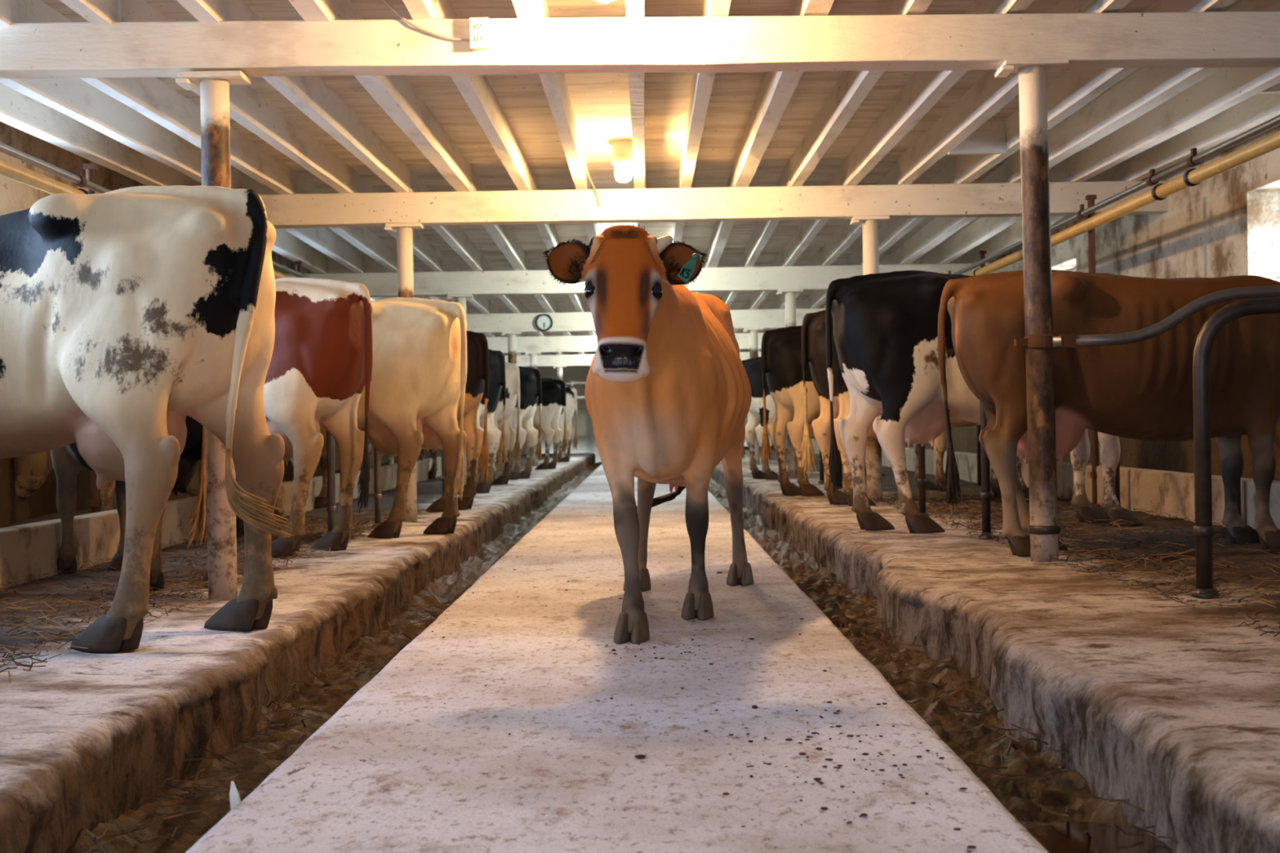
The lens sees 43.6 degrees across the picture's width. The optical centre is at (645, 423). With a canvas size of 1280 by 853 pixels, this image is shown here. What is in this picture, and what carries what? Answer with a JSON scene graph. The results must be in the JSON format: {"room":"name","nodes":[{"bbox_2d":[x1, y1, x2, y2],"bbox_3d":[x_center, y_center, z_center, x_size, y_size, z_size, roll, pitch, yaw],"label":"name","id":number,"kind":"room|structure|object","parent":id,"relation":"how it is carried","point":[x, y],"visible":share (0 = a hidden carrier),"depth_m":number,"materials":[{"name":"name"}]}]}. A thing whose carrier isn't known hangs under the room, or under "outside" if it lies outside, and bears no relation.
{"room":"farm building","nodes":[
{"label":"farm building","id":0,"kind":"room"},
{"bbox_2d":[0,120,441,528],"bbox_3d":[-4.057,-0.426,18.000,0.400,3.000,42.000,-1,0,0],"label":"wall","id":1,"kind":"structure","parent":0,"point":[15,196],"depth_m":10.24,"materials":[{"name":"stone"}]},
{"bbox_2d":[486,333,763,353],"bbox_3d":[-0.022,-1.373,27.385,7.800,0.274,0.177,-1,0,0],"label":"ceiling beam","id":2,"kind":"structure","parent":1,"relation":"attached to","point":[570,343],"depth_m":27.30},
{"bbox_2d":[504,351,760,366],"bbox_3d":[-0.021,-1.323,33.085,7.800,0.234,0.178,-1,0,0],"label":"ceiling beam","id":3,"kind":"structure","parent":1,"relation":"attached to","point":[563,359],"depth_m":33.00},
{"bbox_2d":[0,11,1279,78],"bbox_3d":[-0.024,-1.556,6.586,7.800,0.242,0.176,-1,0,0],"label":"ceiling beam","id":4,"kind":"structure","parent":1,"relation":"attached to","point":[1193,39],"depth_m":6.50,"materials":[{"name":"wood"}]},
{"bbox_2d":[469,17,488,49],"bbox_3d":[-0.670,-1.575,6.472,0.078,0.125,0.056,-1,0,0],"label":"outlet box","id":5,"kind":"object","parent":4,"relation":"attached to","point":[478,26],"visible":1,"depth_m":6.45,"materials":[{"name":"beige plastic"}]},
{"bbox_2d":[475,22,483,29],"bbox_3d":[-0.670,-1.600,6.447,0.034,0.025,0.004,-1,0,0],"label":"socket","id":6,"kind":"object","parent":5,"relation":"attached to","point":[477,25],"depth_m":6.44,"materials":[{"name":"black paint"}]},
{"bbox_2d":[475,35,483,41],"bbox_3d":[-0.669,-1.550,6.447,0.034,0.025,0.004,-1,0,0],"label":"socket","id":7,"kind":"object","parent":5,"relation":"attached to","point":[477,37],"depth_m":6.44,"materials":[{"name":"black paint"}]},
{"bbox_2d":[466,308,826,333],"bbox_3d":[-0.022,-1.416,22.185,7.800,0.261,0.177,-1,0,0],"label":"ceiling beam","id":8,"kind":"structure","parent":1,"relation":"attached to","point":[741,318],"depth_m":22.10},
{"bbox_2d":[535,313,552,331],"bbox_3d":[-1.397,-1.388,22.067,0.244,0.244,0.045,-1,0,0],"label":"wall clock","id":9,"kind":"object","parent":8,"relation":"attached to","point":[544,322],"visible":1,"depth_m":22.06,"materials":[{"name":"black paint"}]},
{"bbox_2d":[285,262,1007,297],"bbox_3d":[-0.024,-1.510,16.985,7.800,0.249,0.177,-1,0,0],"label":"ceiling beam","id":10,"kind":"structure","parent":1,"relation":"attached to","point":[767,278],"depth_m":16.90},
{"bbox_2d":[258,180,1168,228],"bbox_3d":[-0.025,-1.601,11.785,7.800,0.231,0.178,-1,0,0],"label":"ceiling beam","id":11,"kind":"structure","parent":1,"relation":"attached to","point":[979,199],"depth_m":11.70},
{"bbox_2d":[0,82,395,301],"bbox_3d":[-3.430,-1.678,14.385,0.119,0.371,15.600,-1,0,0],"label":"joist","id":12,"kind":"object","parent":11,"relation":"on","point":[18,110],"depth_m":10.03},
{"bbox_2d":[0,78,427,298],"bbox_3d":[-3.022,-1.685,14.385,0.092,0.370,15.600,-1,0,0],"label":"joist","id":13,"kind":"object","parent":11,"relation":"on","point":[75,98],"depth_m":9.53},
{"bbox_2d":[0,0,520,355],"bbox_3d":[-2.626,-1.640,17.235,0.103,0.473,31.700,-1,0,0],"label":"joist","id":14,"kind":"object","parent":11,"relation":"on","point":[150,96],"depth_m":9.15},
{"bbox_2d":[59,0,551,355],"bbox_3d":[-2.198,-1.629,20.192,0.098,0.508,37.615,-1,0,0],"label":"joist","id":15,"kind":"object","parent":11,"relation":"on","point":[248,107],"depth_m":9.61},
{"bbox_2d":[176,0,561,355],"bbox_3d":[-1.775,-1.653,17.235,0.093,0.473,31.700,-1,0,0],"label":"joist","id":16,"kind":"object","parent":11,"relation":"on","point":[310,95],"depth_m":9.43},
{"bbox_2d":[288,0,583,354],"bbox_3d":[-1.327,-1.659,17.235,0.113,0.475,31.700,-1,0,0],"label":"joist","id":17,"kind":"object","parent":11,"relation":"on","point":[394,94],"depth_m":9.39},
{"bbox_2d":[402,0,595,335],"bbox_3d":[-0.898,-1.700,14.385,0.099,0.406,26.000,-1,0,0],"label":"joist","id":18,"kind":"object","parent":11,"relation":"on","point":[477,91],"depth_m":9.19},
{"bbox_2d":[511,0,599,242],"bbox_3d":[-0.475,-1.769,9.185,0.095,0.282,15.600,-1,0,0],"label":"joist","id":19,"kind":"object","parent":11,"relation":"on","point":[555,86],"depth_m":8.86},
{"bbox_2d":[583,145,599,205],"bbox_3d":[-0.380,-1.712,11.138,0.079,0.258,1.079,-1,0,1],"label":"cable","id":20,"kind":"object","parent":11,"relation":"attached to","point":[590,146],"visible":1,"depth_m":11.27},
{"bbox_2d":[625,0,645,230],"bbox_3d":[-0.038,-1.775,9.185,0.089,0.284,15.600,-1,0,0],"label":"joist","id":21,"kind":"object","parent":11,"relation":"on","point":[636,80],"depth_m":8.71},
{"bbox_2d":[671,0,730,243],"bbox_3d":[0.297,-1.781,9.185,0.085,0.283,15.600,-1,0,0],"label":"joist","id":22,"kind":"object","parent":11,"relation":"on","point":[701,86],"depth_m":9.00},
{"bbox_2d":[696,0,834,293],"bbox_3d":[0.699,-1.744,11.785,0.116,0.369,20.800,-1,0,0],"label":"joist","id":23,"kind":"object","parent":11,"relation":"on","point":[777,89],"depth_m":9.37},
{"bbox_2d":[722,0,933,307],"bbox_3d":[1.101,-1.750,11.785,0.090,0.369,20.800,-1,0,0],"label":"joist","id":24,"kind":"object","parent":11,"relation":"on","point":[851,88],"depth_m":9.57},
{"bbox_2d":[733,0,1034,333],"bbox_3d":[1.504,-1.738,14.385,0.098,0.406,26.000,-1,0,0],"label":"joist","id":25,"kind":"object","parent":11,"relation":"on","point":[924,89],"depth_m":9.67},
{"bbox_2d":[757,0,1131,333],"bbox_3d":[1.905,-1.744,14.385,0.096,0.407,26.000,-1,0,0],"label":"joist","id":26,"kind":"object","parent":11,"relation":"on","point":[990,94],"depth_m":9.77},
{"bbox_2d":[947,132,1005,155],"bbox_3d":[2.112,-1.783,10.200,0.360,0.130,0.050,-1,0,0],"label":"joist blocking","id":27,"kind":"object","parent":26,"relation":"attached to","point":[977,143],"visible":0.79,"depth_m":10.18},
{"bbox_2d":[795,0,1235,308],"bbox_3d":[2.327,-1.750,14.385,0.093,0.408,26.000,-1,0,0],"label":"joist","id":28,"kind":"object","parent":11,"relation":"on","point":[1076,87],"depth_m":9.13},
{"bbox_2d":[879,0,1279,264],"bbox_3d":[2.742,-1.776,14.385,0.120,0.370,15.600,-1,0,0],"label":"joist","id":29,"kind":"object","parent":11,"relation":"on","point":[1145,89],"depth_m":9.53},
{"bbox_2d":[913,66,1279,264],"bbox_3d":[3.167,-1.782,14.385,0.088,0.370,15.600,-1,0,0],"label":"joist","id":30,"kind":"object","parent":11,"relation":"on","point":[1227,86],"depth_m":10.02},
{"bbox_2d":[948,93,1279,263],"bbox_3d":[3.574,-1.789,14.385,0.087,0.369,15.600,-1,0,0],"label":"joist","id":31,"kind":"object","parent":11,"relation":"on","point":[1256,109],"depth_m":10.66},
{"bbox_2d":[1257,82,1279,93],"bbox_3d":[3.372,-1.803,8.400,0.340,0.130,0.050,-1,0,0],"label":"joist blocking","id":32,"kind":"object","parent":31,"relation":"attached to","point":[1275,88],"visible":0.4,"depth_m":8.38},
{"bbox_2d":[0,453,595,852],"bbox_3d":[-2.521,0.963,17.900,2.728,0.474,41.800,-1,0,0],"label":"platform","id":33,"kind":"object","parent":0,"point":[81,743],"visible":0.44,"depth_m":4.98,"materials":[{"name":"concrete"}]},
{"bbox_2d":[83,163,102,513],"bbox_3d":[-3.106,-0.354,9.000,0.060,2.205,0.070,-1,0,0],"label":"upright","id":34,"kind":"object","parent":33,"relation":"on","point":[95,502],"visible":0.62,"depth_m":8.98,"materials":[{"name":"metal"}]},
{"bbox_2d":[0,157,291,279],"bbox_3d":[-3.070,-1.227,18.000,0.094,0.093,41.900,-1,0,0],"label":"milk pipeline","id":35,"kind":"object","parent":34,"relation":"attached to","point":[8,169],"visible":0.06,"depth_m":8.00,"materials":[{"name":"metal"}]},
{"bbox_2d":[0,142,310,277],"bbox_3d":[-3.041,-1.320,18.000,0.060,0.094,41.900,-1,0,0],"label":"pipe","id":36,"kind":"object","parent":35,"relation":"on","point":[77,180],"visible":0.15,"depth_m":8.35,"materials":[{"name":"metal"}]},
{"bbox_2d":[49,416,208,591],"bbox_3d":[-2.601,0.111,7.764,0.606,1.259,2.396,-1,0,-39],"label":"cow","id":37,"kind":"object","parent":33,"relation":"on","point":[67,461],"visible":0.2,"depth_m":7.59},
{"bbox_2d":[186,426,207,549],"bbox_3d":[-1.912,0.243,6.845,0.108,0.587,0.105,-1,0,-38],"label":"switch","id":38,"kind":"object","parent":37,"relation":"attached to","point":[199,513],"depth_m":6.83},
{"bbox_2d":[0,185,293,653],"bbox_3d":[-2.734,-0.033,6.177,3.660,1.552,0.842,-1,0,32],"label":"cow","id":39,"kind":"object","parent":33,"relation":"on","point":[127,314],"visible":1,"depth_m":5.36},
{"bbox_2d":[225,440,293,537],"bbox_3d":[-1.257,0.128,5.201,0.224,0.494,0.076,-1,0,6],"label":"switch","id":40,"kind":"object","parent":39,"relation":"attached to","point":[253,512],"depth_m":5.19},
{"bbox_2d":[13,277,373,558],"bbox_3d":[-2.708,-0.034,9.340,2.655,1.554,0.799,-1,0,24],"label":"cow","id":41,"kind":"object","parent":33,"relation":"on","point":[320,367],"visible":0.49,"depth_m":8.77},
{"bbox_2d":[356,416,369,513],"bbox_3d":[-1.551,0.127,8.796,0.079,0.734,0.068,-1,0,-19],"label":"switch","id":42,"kind":"object","parent":41,"relation":"attached to","point":[364,477],"depth_m":8.80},
{"bbox_2d":[0,517,386,672],"bbox_3d":[-2.342,0.719,8.001,1.179,0.044,8.030,-1,0,0],"label":"bedding","id":43,"kind":"object","parent":33,"relation":"on","point":[14,649],"visible":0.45,"depth_m":6.63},
{"bbox_2d":[1,460,397,528],"bbox_3d":[-3.431,0.605,13.460,0.760,0.231,16.920,-1,0,0],"label":"heap","id":44,"kind":"object","parent":33,"relation":"on","point":[190,492],"visible":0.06,"depth_m":9.54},
{"bbox_2d":[175,70,251,601],"bbox_3d":[-1.761,-0.342,6.585,0.270,2.180,0.170,-1,0,0],"label":"support post","id":45,"kind":"object","parent":33,"relation":"on","point":[214,85],"visible":0.59,"depth_m":6.53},
{"bbox_2d":[0,507,430,683],"bbox_3d":[-2.285,0.709,8.493,1.284,0.087,9.094,-1,0,0],"label":"straw","id":46,"kind":"object","parent":33,"relation":"on","point":[354,539],"visible":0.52,"depth_m":6.65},
{"bbox_2d":[0,443,526,588],"bbox_3d":[-2.941,0.634,18.000,0.137,0.296,42.000,-1,0,0],"label":"curb","id":47,"kind":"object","parent":33,"relation":"on","point":[26,550],"depth_m":8.36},
{"bbox_2d":[293,261,302,277],"bbox_3d":[-3.106,-0.354,14.400,0.060,2.205,0.070,-1,0,0],"label":"upright","id":48,"kind":"object","parent":33,"relation":"on","point":[298,264],"visible":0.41,"depth_m":14.38,"materials":[{"name":"metal"}]},
{"bbox_2d":[326,430,337,532],"bbox_3d":[-2.485,0.164,9.833,1.428,1.190,0.088,-1,0,25],"label":"divider","id":49,"kind":"object","parent":33,"relation":"on","point":[331,509],"visible":0.21,"depth_m":9.53,"materials":[{"name":"metal"}]},
{"bbox_2d":[66,462,601,852],"bbox_3d":[-1.065,0.957,17.900,0.680,0.210,41.800,-1,0,0],"label":"manure gutter","id":50,"kind":"object","parent":33,"relation":"in","point":[267,752],"visible":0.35,"depth_m":4.97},
{"bbox_2d":[229,781,240,810],"bbox_3d":[-0.778,0.830,3.077,0.034,0.285,0.022,-1,0,0],"label":"stake","id":51,"kind":"object","parent":50,"relation":"on","point":[234,797],"visible":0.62,"depth_m":3.07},
{"bbox_2d":[75,604,439,852],"bbox_3d":[-0.981,0.899,5.132,0.567,0.063,5.777,-1,0,1],"label":"straw","id":52,"kind":"object","parent":50,"relation":"in","point":[387,622],"visible":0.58,"depth_m":4.28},
{"bbox_2d":[235,297,466,538],"bbox_3d":[-2.417,-0.032,10.780,2.934,1.539,0.787,-1,0,28],"label":"cow","id":53,"kind":"object","parent":33,"relation":"on","point":[419,375],"visible":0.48,"depth_m":10.09},
{"bbox_2d":[452,413,464,500],"bbox_3d":[-1.183,0.126,10.095,0.078,0.725,0.080,-1,0,28],"label":"switch","id":54,"kind":"object","parent":53,"relation":"attached to","point":[460,476],"depth_m":10.09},
{"bbox_2d":[373,447,382,525],"bbox_3d":[-2.485,0.164,11.483,1.428,1.190,0.088,-1,0,25],"label":"divider","id":55,"kind":"object","parent":33,"relation":"on","point":[377,464],"visible":0.26,"depth_m":11.18,"materials":[{"name":"metal"}]},
{"bbox_2d":[321,450,444,494],"bbox_3d":[-2.485,0.164,15.183,1.428,1.190,0.088,-1,0,25],"label":"divider","id":56,"kind":"object","parent":33,"relation":"on","point":[442,477],"visible":0.09,"depth_m":14.88,"materials":[{"name":"metal"}]},
{"bbox_2d":[306,330,488,512],"bbox_3d":[-2.483,-0.023,13.642,2.603,1.524,0.785,-1,0,22],"label":"cow","id":57,"kind":"object","parent":33,"relation":"on","point":[477,357],"visible":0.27,"depth_m":13.23},
{"bbox_2d":[475,404,488,483],"bbox_3d":[-1.337,0.155,13.143,0.105,0.680,0.093,-1,0,-36],"label":"switch","id":58,"kind":"object","parent":57,"relation":"attached to","point":[483,456],"depth_m":13.14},
{"bbox_2d":[384,222,423,522],"bbox_3d":[-1.761,-0.357,11.785,0.270,2.210,0.170,-1,0,0],"label":"support post","id":59,"kind":"object","parent":33,"relation":"on","point":[404,231],"visible":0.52,"depth_m":11.73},
{"bbox_2d":[368,348,506,494],"bbox_3d":[-2.796,-0.016,16.810,2.901,1.520,0.776,-1,0,18],"label":"cow","id":60,"kind":"object","parent":33,"relation":"on","point":[497,380],"visible":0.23,"depth_m":16.36},
{"bbox_2d":[496,404,506,471],"bbox_3d":[-1.476,0.156,16.351,0.101,0.679,0.106,-1,0,18],"label":"switch","id":61,"kind":"object","parent":60,"relation":"attached to","point":[501,451],"depth_m":16.35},
{"bbox_2d":[386,361,520,485],"bbox_3d":[-2.759,0.006,19.180,2.804,1.474,0.711,-1,0,20],"label":"cow","id":62,"kind":"object","parent":33,"relation":"on","point":[512,370],"visible":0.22,"depth_m":18.66},
{"bbox_2d":[511,406,520,465],"bbox_3d":[-1.510,0.149,18.650,0.104,0.687,0.084,-1,0,-36],"label":"switch","id":63,"kind":"object","parent":62,"relation":"attached to","point":[517,446],"depth_m":18.65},
{"bbox_2d":[446,294,473,484],"bbox_3d":[-1.950,-0.304,16.985,0.270,2.110,0.170,-1,0,0],"label":"support post","id":64,"kind":"object","parent":33,"relation":"on","point":[460,299],"visible":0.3,"depth_m":16.93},
{"bbox_2d":[419,366,542,479],"bbox_3d":[-2.646,0.004,21.038,2.802,1.474,0.711,-1,0,18],"label":"cow","id":65,"kind":"object","parent":33,"relation":"on","point":[531,388],"visible":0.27,"depth_m":20.56},
{"bbox_2d":[533,408,542,462],"bbox_3d":[-1.380,0.150,20.554,0.099,0.693,0.109,-1,0,20],"label":"switch","id":66,"kind":"object","parent":65,"relation":"attached to","point":[538,451],"depth_m":20.55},
{"bbox_2d":[501,331,521,471],"bbox_3d":[-1.839,-0.256,22.185,0.270,2.010,0.170,-1,0,0],"label":"support post","id":67,"kind":"object","parent":33,"relation":"on","point":[512,350],"visible":0.43,"depth_m":22.13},
{"bbox_2d":[524,351,541,466],"bbox_3d":[-1.909,-0.230,27.385,0.270,1.960,0.170,-1,0,0],"label":"support post","id":68,"kind":"object","parent":33,"relation":"on","point":[533,364],"visible":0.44,"depth_m":27.33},
{"bbox_2d":[496,386,577,462],"bbox_3d":[-2.507,0.021,29.962,2.724,1.436,0.687,-1,0,20],"label":"cow","id":69,"kind":"object","parent":33,"relation":"on","point":[571,393],"visible":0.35,"depth_m":29.45},
{"bbox_2d":[572,413,577,449],"bbox_3d":[-1.294,0.168,29.457,0.103,0.676,0.104,-1,0,-35],"label":"switch","id":70,"kind":"object","parent":69,"relation":"attached to","point":[575,441],"depth_m":29.45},
{"bbox_2d":[533,377,567,470],"bbox_3d":[-2.526,0.018,25.388,2.765,1.443,0.735,-1,0,18],"label":"cow","id":71,"kind":"object","parent":33,"relation":"on","point":[553,391],"visible":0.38,"depth_m":24.88},
{"bbox_2d":[560,411,567,455],"bbox_3d":[-1.271,0.160,24.959,0.107,0.680,0.107,-1,0,18],"label":"switch","id":72,"kind":"object","parent":71,"relation":"attached to","point":[565,442],"depth_m":24.95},
{"bbox_2d":[552,365,566,457],"bbox_3d":[-1.759,-0.217,33.085,0.270,1.930,0.170,-1,0,0],"label":"support post","id":73,"kind":"object","parent":33,"relation":"on","point":[559,368],"visible":0.34,"depth_m":33.03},
{"bbox_3d":[-2.454,-0.216,35.200,0.140,1.970,0.140,-1,0,0],"label":"upright","id":74,"kind":"object","parent":33,"relation":"on","visible":0},
{"bbox_2d":[564,380,586,386],"bbox_3d":[-0.014,-0.910,35.200,7.600,0.120,0.080,-1,0,0],"label":"rail","id":75,"kind":"object","parent":74,"relation":"attached to","point":[571,383],"visible":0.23,"depth_m":35.17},
{"bbox_2d":[185,463,1048,852],"bbox_3d":[-0.055,0.934,17.900,1.469,0.454,41.800,-1,0,0],"label":"floor","id":76,"kind":"structure","parent":0,"point":[398,768],"depth_m":3.65,"materials":[{"name":"concrete"}]},
{"bbox_2d":[317,556,977,852],"bbox_3d":[-0.062,0.708,5.697,1.392,0.008,6.554,-1,0,0],"label":"crumbs","id":77,"kind":"object","parent":76,"relation":"on","point":[639,756],"visible":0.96,"depth_m":3.39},
{"bbox_2d":[542,223,753,644],"bbox_3d":[0.079,0.035,5.991,0.630,1.348,2.274,-1,0,5],"label":"cow","id":78,"kind":"object","parent":76,"relation":"on","point":[668,393],"visible":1,"depth_m":5.46},
{"bbox_2d":[636,485,685,510],"bbox_3d":[0.081,0.248,7.060,0.287,0.265,0.072,-1,0,-4],"label":"switch","id":79,"kind":"object","parent":78,"relation":"attached to","point":[658,500],"depth_m":7.04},
{"bbox_2d":[40,0,1241,355],"bbox_3d":[-0.028,-1.788,18.000,8.400,0.357,42.000,-1,0,0],"label":"ceiling","id":80,"kind":"structure","parent":0,"point":[601,101],"depth_m":10.19,"materials":[{"name":"wood"}]},
{"bbox_2d":[382,0,469,41],"bbox_3d":[-1.071,-1.678,5.574,0.324,0.281,1.928,-1,0,12],"label":"cable","id":81,"kind":"object","parent":80,"relation":"hanging from","point":[387,3],"visible":1,"depth_m":6.48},
{"bbox_2d":[612,139,632,182],"bbox_3d":[-0.148,-1.756,10.740,0.150,0.291,0.200,-1,0,0],"label":"ceiling lamp","id":82,"kind":"object","parent":80,"relation":"attached to","point":[622,150],"visible":0.9,"depth_m":10.74,"materials":[{"name":"glass"}]},
{"bbox_2d":[614,162,632,182],"bbox_3d":[-0.146,-1.676,10.700,0.120,0.133,0.120,-1,0,0],"label":"bulb","id":83,"kind":"object","parent":82,"relation":"on","point":[623,171],"depth_m":10.66,"materials":[{"name":"beige"}]},
{"bbox_2d":[522,365,771,462],"bbox_3d":[-0.008,-0.490,39.150,8.600,3.000,0.300,-1,0,0],"label":"wall","id":84,"kind":"structure","parent":0,"point":[586,443],"depth_m":39.00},
{"bbox_2d":[710,445,1279,852],"bbox_3d":[2.412,0.835,17.900,3.002,0.574,41.800,-1,0,0],"label":"platform","id":85,"kind":"object","parent":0,"point":[1170,708],"visible":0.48,"depth_m":4.39,"materials":[{"name":"concrete"}]},
{"bbox_2d":[742,328,763,465],"bbox_3d":[1.510,-0.359,22.185,0.270,1.910,0.170,-1,0,0],"label":"support post","id":86,"kind":"object","parent":85,"relation":"on","point":[753,349],"visible":0.41,"depth_m":22.13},
{"bbox_2d":[776,288,803,476],"bbox_3d":[1.549,-0.409,16.985,0.270,2.010,0.170,-1,0,0],"label":"support post","id":87,"kind":"object","parent":85,"relation":"on","point":[789,294],"visible":0.48,"depth_m":16.93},
{"bbox_2d":[741,356,884,479],"bbox_3d":[2.085,-0.073,16.890,2.453,1.281,0.617,-1,0,-21],"label":"cow","id":88,"kind":"object","parent":85,"relation":"on","point":[754,426],"visible":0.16,"depth_m":16.39},
{"bbox_2d":[760,325,961,496],"bbox_3d":[2.134,-0.123,13.205,2.630,1.378,0.702,-1,0,-22],"label":"cow","id":89,"kind":"object","parent":85,"relation":"on","point":[781,348],"visible":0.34,"depth_m":12.70},
{"bbox_2d":[760,389,772,471],"bbox_3d":[0.957,0.055,12.756,0.098,0.648,0.097,-1,0,-22],"label":"switch","id":90,"kind":"object","parent":89,"relation":"attached to","point":[766,449],"depth_m":12.72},
{"bbox_2d":[849,215,889,501],"bbox_3d":[1.668,-0.461,11.785,0.270,2.110,0.170,-1,0,0],"label":"support post","id":91,"kind":"object","parent":85,"relation":"on","point":[870,224],"visible":0.53,"depth_m":11.73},
{"bbox_2d":[817,426,951,484],"bbox_3d":[2.322,0.038,15.496,1.424,1.090,0.084,-1,0,-17],"label":"divider","id":92,"kind":"object","parent":85,"relation":"on","point":[821,481],"visible":0.16,"depth_m":15.28,"materials":[{"name":"metal"}]},
{"bbox_2d":[837,425,981,488],"bbox_3d":[2.322,0.038,14.096,1.424,1.090,0.084,-1,0,-17],"label":"divider","id":93,"kind":"object","parent":85,"relation":"on","point":[978,427],"visible":0.09,"depth_m":14.28,"materials":[{"name":"metal"}]},
{"bbox_2d":[800,309,1029,506],"bbox_3d":[2.370,-0.139,11.494,2.688,1.404,0.722,-1,0,-16],"label":"cow","id":94,"kind":"object","parent":85,"relation":"on","point":[814,324],"visible":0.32,"depth_m":11.12},
{"bbox_2d":[800,381,816,476],"bbox_3d":[1.130,0.041,11.166,0.108,0.663,0.097,-1,0,-16],"label":"switch","id":95,"kind":"object","parent":94,"relation":"attached to","point":[807,453],"depth_m":11.13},
{"bbox_2d":[707,477,1130,835],"bbox_3d":[0.893,0.812,17.900,0.480,0.129,41.800,-1,0,0],"label":"manure gutter","id":96,"kind":"object","parent":85,"relation":"in","point":[1057,790],"visible":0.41,"depth_m":4.47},
{"bbox_2d":[791,573,1177,852],"bbox_3d":[0.841,0.767,5.196,0.329,0.061,5.651,-1,0,0],"label":"straw","id":97,"kind":"object","parent":96,"relation":"on","point":[1122,801],"visible":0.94,"depth_m":4.01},
{"bbox_2d":[1031,822,1172,852],"bbox_3d":[0.834,0.815,2.942,0.276,0.060,0.411,-1,0,0],"label":"puddle","id":98,"kind":"object","parent":96,"relation":"on","point":[1061,837],"visible":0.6,"depth_m":3.02,"materials":[{"name":"brown liquid"}]},
{"bbox_2d":[978,250,986,267],"bbox_3d":[3.053,-0.451,14.400,0.060,2.205,0.070,-1,0,0],"label":"upright","id":99,"kind":"object","parent":85,"relation":"on","point":[982,253],"visible":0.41,"depth_m":14.38,"materials":[{"name":"metal"}]},
{"bbox_2d":[826,270,1143,533],"bbox_3d":[2.250,-0.135,8.801,2.664,1.399,0.712,-1,0,-14],"label":"cow","id":100,"kind":"object","parent":85,"relation":"on","point":[886,324],"visible":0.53,"depth_m":8.41},
{"bbox_2d":[828,394,841,493],"bbox_3d":[1.004,0.046,8.516,0.072,0.660,0.080,-1,0,-14],"label":"switch","id":101,"kind":"object","parent":100,"relation":"attached to","point":[833,464],"depth_m":8.49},
{"bbox_2d":[917,436,1119,515],"bbox_3d":[2.322,0.038,9.946,1.424,1.090,0.084,-1,0,-17],"label":"divider","id":102,"kind":"object","parent":85,"relation":"on","point":[922,481],"visible":0.21,"depth_m":9.73,"materials":[{"name":"metal"}]},
{"bbox_2d":[771,435,1279,528],"bbox_3d":[3.127,0.440,18.000,0.135,0.298,42.000,-1,0,0],"label":"curb","id":103,"kind":"object","parent":85,"relation":"on","point":[1160,491],"depth_m":9.74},
{"bbox_2d":[994,57,1069,562],"bbox_3d":[1.603,-0.445,6.585,0.270,2.080,0.170,-1,0,0],"label":"support post","id":104,"kind":"object","parent":85,"relation":"on","point":[1044,529],"visible":0.99,"depth_m":6.54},
{"bbox_2d":[873,494,1279,636],"bbox_3d":[2.343,0.544,7.991,1.433,0.046,8.054,-1,0,0],"label":"bedding","id":105,"kind":"object","parent":85,"relation":"on","point":[967,526],"visible":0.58,"depth_m":6.78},
{"bbox_2d":[882,488,1279,617],"bbox_3d":[2.388,0.538,8.579,1.399,0.071,8.875,-1,0,0],"label":"straw","id":106,"kind":"object","parent":85,"relation":"on","point":[927,493],"visible":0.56,"depth_m":6.78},
{"bbox_2d":[1085,194,1098,503],"bbox_3d":[3.053,-0.451,10.900,0.060,2.205,0.070,-1,0,0],"label":"upright","id":107,"kind":"object","parent":85,"relation":"on","point":[1091,198],"visible":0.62,"depth_m":10.88,"materials":[{"name":"metal"}]},
{"bbox_2d":[937,269,1279,556],"bbox_3d":[2.488,-0.069,7.187,2.414,1.260,0.639,-1,0,-7],"label":"cow","id":108,"kind":"object","parent":85,"relation":"on","point":[1140,390],"visible":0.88,"depth_m":6.95},
{"bbox_2d":[943,400,960,507],"bbox_3d":[1.354,0.083,7.090,0.086,0.585,0.072,-1,0,-7],"label":"switch","id":109,"kind":"object","parent":108,"relation":"attached to","point":[952,477],"depth_m":7.07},
{"bbox_2d":[978,400,1241,539],"bbox_3d":[2.339,0.038,8.048,1.424,1.090,0.084,-1,0,-11],"label":"divider","id":110,"kind":"object","parent":85,"relation":"on","point":[985,494],"visible":0.3,"depth_m":7.90,"materials":[{"name":"metal"}]},
{"bbox_2d":[1013,285,1279,350],"bbox_3d":[2.333,-0.027,6.577,1.616,1.220,0.156,-1,0,0],"label":"pipe","id":111,"kind":"object","parent":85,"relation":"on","point":[1037,341],"visible":0.98,"depth_m":6.51,"materials":[{"name":"metal"}]},
{"bbox_2d":[1191,297,1279,599],"bbox_3d":[2.501,0.036,5.260,1.434,1.090,0.094,-1,0,0],"label":"divider","id":112,"kind":"object","parent":85,"relation":"on","point":[1203,529],"visible":0.9,"depth_m":5.24,"materials":[{"name":"metal"}]},
{"bbox_3d":[3.053,-0.451,19.400,0.060,2.205,0.070,-1,0,0],"label":"upright","id":113,"kind":"object","parent":85,"relation":"on","visible":0},
{"bbox_2d":[966,130,1279,275],"bbox_3d":[2.979,-1.337,18.000,0.094,0.093,41.900,-1,0,0],"label":"milk pipeline","id":114,"kind":"object","parent":113,"relation":"attached to","point":[1193,176],"visible":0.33,"depth_m":9.15,"materials":[{"name":"metal"}]},
{"bbox_2d":[947,114,1279,274],"bbox_3d":[2.948,-1.429,18.000,0.060,0.094,41.900,-1,0,0],"label":"pipe","id":115,"kind":"object","parent":114,"relation":"on","point":[1194,159],"visible":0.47,"depth_m":9.24,"materials":[{"name":"metal"}]},
{"bbox_2d":[810,124,1279,480],"bbox_3d":[4.042,-0.554,18.000,0.400,3.000,42.000,-1,0,0],"label":"wall","id":116,"kind":"structure","parent":0,"point":[1227,224],"depth_m":11.20,"materials":[{"name":"stone"}]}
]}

